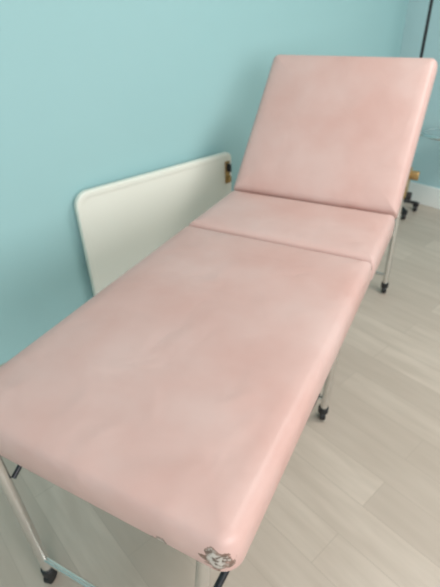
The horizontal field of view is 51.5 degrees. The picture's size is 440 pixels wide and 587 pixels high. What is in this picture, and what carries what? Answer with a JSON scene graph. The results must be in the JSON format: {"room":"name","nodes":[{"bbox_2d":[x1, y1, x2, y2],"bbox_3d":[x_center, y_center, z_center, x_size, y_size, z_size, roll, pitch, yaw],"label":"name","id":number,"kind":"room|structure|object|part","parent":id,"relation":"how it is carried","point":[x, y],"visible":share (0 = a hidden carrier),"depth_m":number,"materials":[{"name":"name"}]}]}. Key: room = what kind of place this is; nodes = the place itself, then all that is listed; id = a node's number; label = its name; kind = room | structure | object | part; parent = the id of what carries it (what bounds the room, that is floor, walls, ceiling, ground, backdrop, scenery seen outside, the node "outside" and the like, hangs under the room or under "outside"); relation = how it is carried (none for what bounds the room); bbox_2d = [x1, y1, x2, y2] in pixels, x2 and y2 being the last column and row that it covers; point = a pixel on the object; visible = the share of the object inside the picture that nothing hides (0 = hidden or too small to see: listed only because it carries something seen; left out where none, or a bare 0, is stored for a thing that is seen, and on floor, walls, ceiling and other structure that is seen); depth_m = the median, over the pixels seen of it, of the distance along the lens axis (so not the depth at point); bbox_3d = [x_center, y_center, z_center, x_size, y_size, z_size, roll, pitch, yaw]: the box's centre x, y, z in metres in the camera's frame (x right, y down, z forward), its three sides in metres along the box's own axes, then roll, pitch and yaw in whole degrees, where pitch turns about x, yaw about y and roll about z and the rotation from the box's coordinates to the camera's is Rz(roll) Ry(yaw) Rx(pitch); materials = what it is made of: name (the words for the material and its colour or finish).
{"room":"examination room","nodes":[
{"label":"examination room","id":0,"kind":"room"},
{"bbox_2d":[0,0,408,364],"bbox_3d":[-0.774,-0.878,1.454,5.300,2.500,0.101,-27,41,-33],"label":"wall","id":1,"kind":"structure","parent":0,"point":[94,93],"depth_m":1.88,"materials":[{"name":"paint"}]},
{"bbox_2d":[0,202,439,586],"bbox_3d":[0.487,0.976,0.929,5.400,0.100,3.900,-27,41,-33],"label":"floor","id":2,"kind":"structure","parent":0,"point":[355,502],"depth_m":1.39,"materials":[{"name":"plastic"}]},
{"bbox_2d":[74,152,231,295],"bbox_3d":[-0.250,-0.272,2.196,0.828,0.645,0.054,-26,40,-32],"label":"board","id":3,"kind":"object","parent":2,"relation":"on","point":[121,222],"visible":0.52,"depth_m":2.06,"materials":[{"name":"plastic"}]},
{"bbox_3d":[0.037,-0.603,2.271,0.027,0.110,0.008,-26,40,-32],"label":"bracket plate","id":4,"kind":"part","parent":3,"relation":"part of","materials":[{"name":"gold metal"}]},
{"bbox_2d":[0,55,437,586],"bbox_3d":[0.174,-0.084,1.488,0.635,1.080,1.856,15,37,24],"label":"couch","id":5,"kind":"object","parent":2,"relation":"on","point":[176,401],"visible":1,"depth_m":1.03,"materials":[{"name":"pink leather"}]},
{"bbox_3d":[-0.469,0.506,1.067,0.064,0.501,0.027,26,42,36],"label":"leg","id":6,"kind":"part","parent":5,"relation":"part of","materials":[{"name":"paint"}]},
{"bbox_3d":[-0.038,0.611,0.885,0.072,0.501,0.027,-14,35,-17],"label":"leg","id":7,"kind":"part","parent":5,"relation":"part of","materials":[{"name":"paint"}]},
{"bbox_3d":[0.366,0.214,1.472,0.027,0.501,0.067,-10,34,-12],"label":"leg","id":8,"kind":"part","parent":5,"relation":"part of","materials":[{"name":"paint"}]},
{"bbox_3d":[0.823,-0.258,2.169,0.027,0.500,0.048,2,33,6],"label":"leg","id":9,"kind":"part","parent":5,"relation":"part of","materials":[{"name":"paint"}]},
{"bbox_3d":[0.822,-0.485,1.996,0.008,0.110,0.110,15,37,24],"label":"ratchet plate","id":10,"kind":"part","parent":5,"relation":"part of","materials":[{"name":"gold metal"}]},
{"bbox_3d":[0.840,-0.436,2.039,0.030,0.036,0.036,15,37,24],"label":"clamp knob","id":11,"kind":"part","parent":5,"relation":"part of","materials":[{"name":"black plastic"}]},
{"bbox_3d":[0.846,-0.513,1.983,0.035,0.040,0.040,15,37,24],"label":"ratchet knob","id":12,"kind":"part","parent":5,"relation":"part of","materials":[{"name":"gold metal"}]},
{"bbox_2d":[401,0,439,219],"bbox_3d":[1.263,-1.274,2.639,0.565,1.750,0.333,22,40,32],"label":"stand","id":13,"kind":"object","parent":2,"relation":"on","point":[433,133],"visible":0.4,"depth_m":2.73,"materials":[{"name":"black metal"}]},
{"bbox_3d":[1.268,-0.634,3.126,0.153,0.046,0.022,3,33,7],"label":"arm","id":14,"kind":"part","parent":13,"relation":"part of","materials":[{"name":"black metal"}]},
{"bbox_2d":[420,127,439,140],"bbox_3d":[1.325,-0.956,2.757,0.391,0.041,0.298,15,37,24],"label":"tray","id":15,"kind":"object","parent":13,"relation":"on","point":[433,133],"depth_m":2.76,"materials":[{"name":"metal"}]},
{"bbox_2d":[399,0,439,187],"bbox_3d":[2.431,-1.121,1.659,0.101,2.500,3.700,-27,41,-33],"label":"wall","id":16,"kind":"structure","parent":0,"point":[426,160],"depth_m":2.91,"materials":[{"name":"teal paint"}]},
{"bbox_2d":[408,181,439,209],"bbox_3d":[2.420,-0.112,2.273,0.018,0.140,3.700,-27,41,-33],"label":"baseboard","id":17,"kind":"structure","parent":16,"relation":"attached to","point":[426,195],"depth_m":3.20,"materials":[{"name":"white paint"}]}
]}

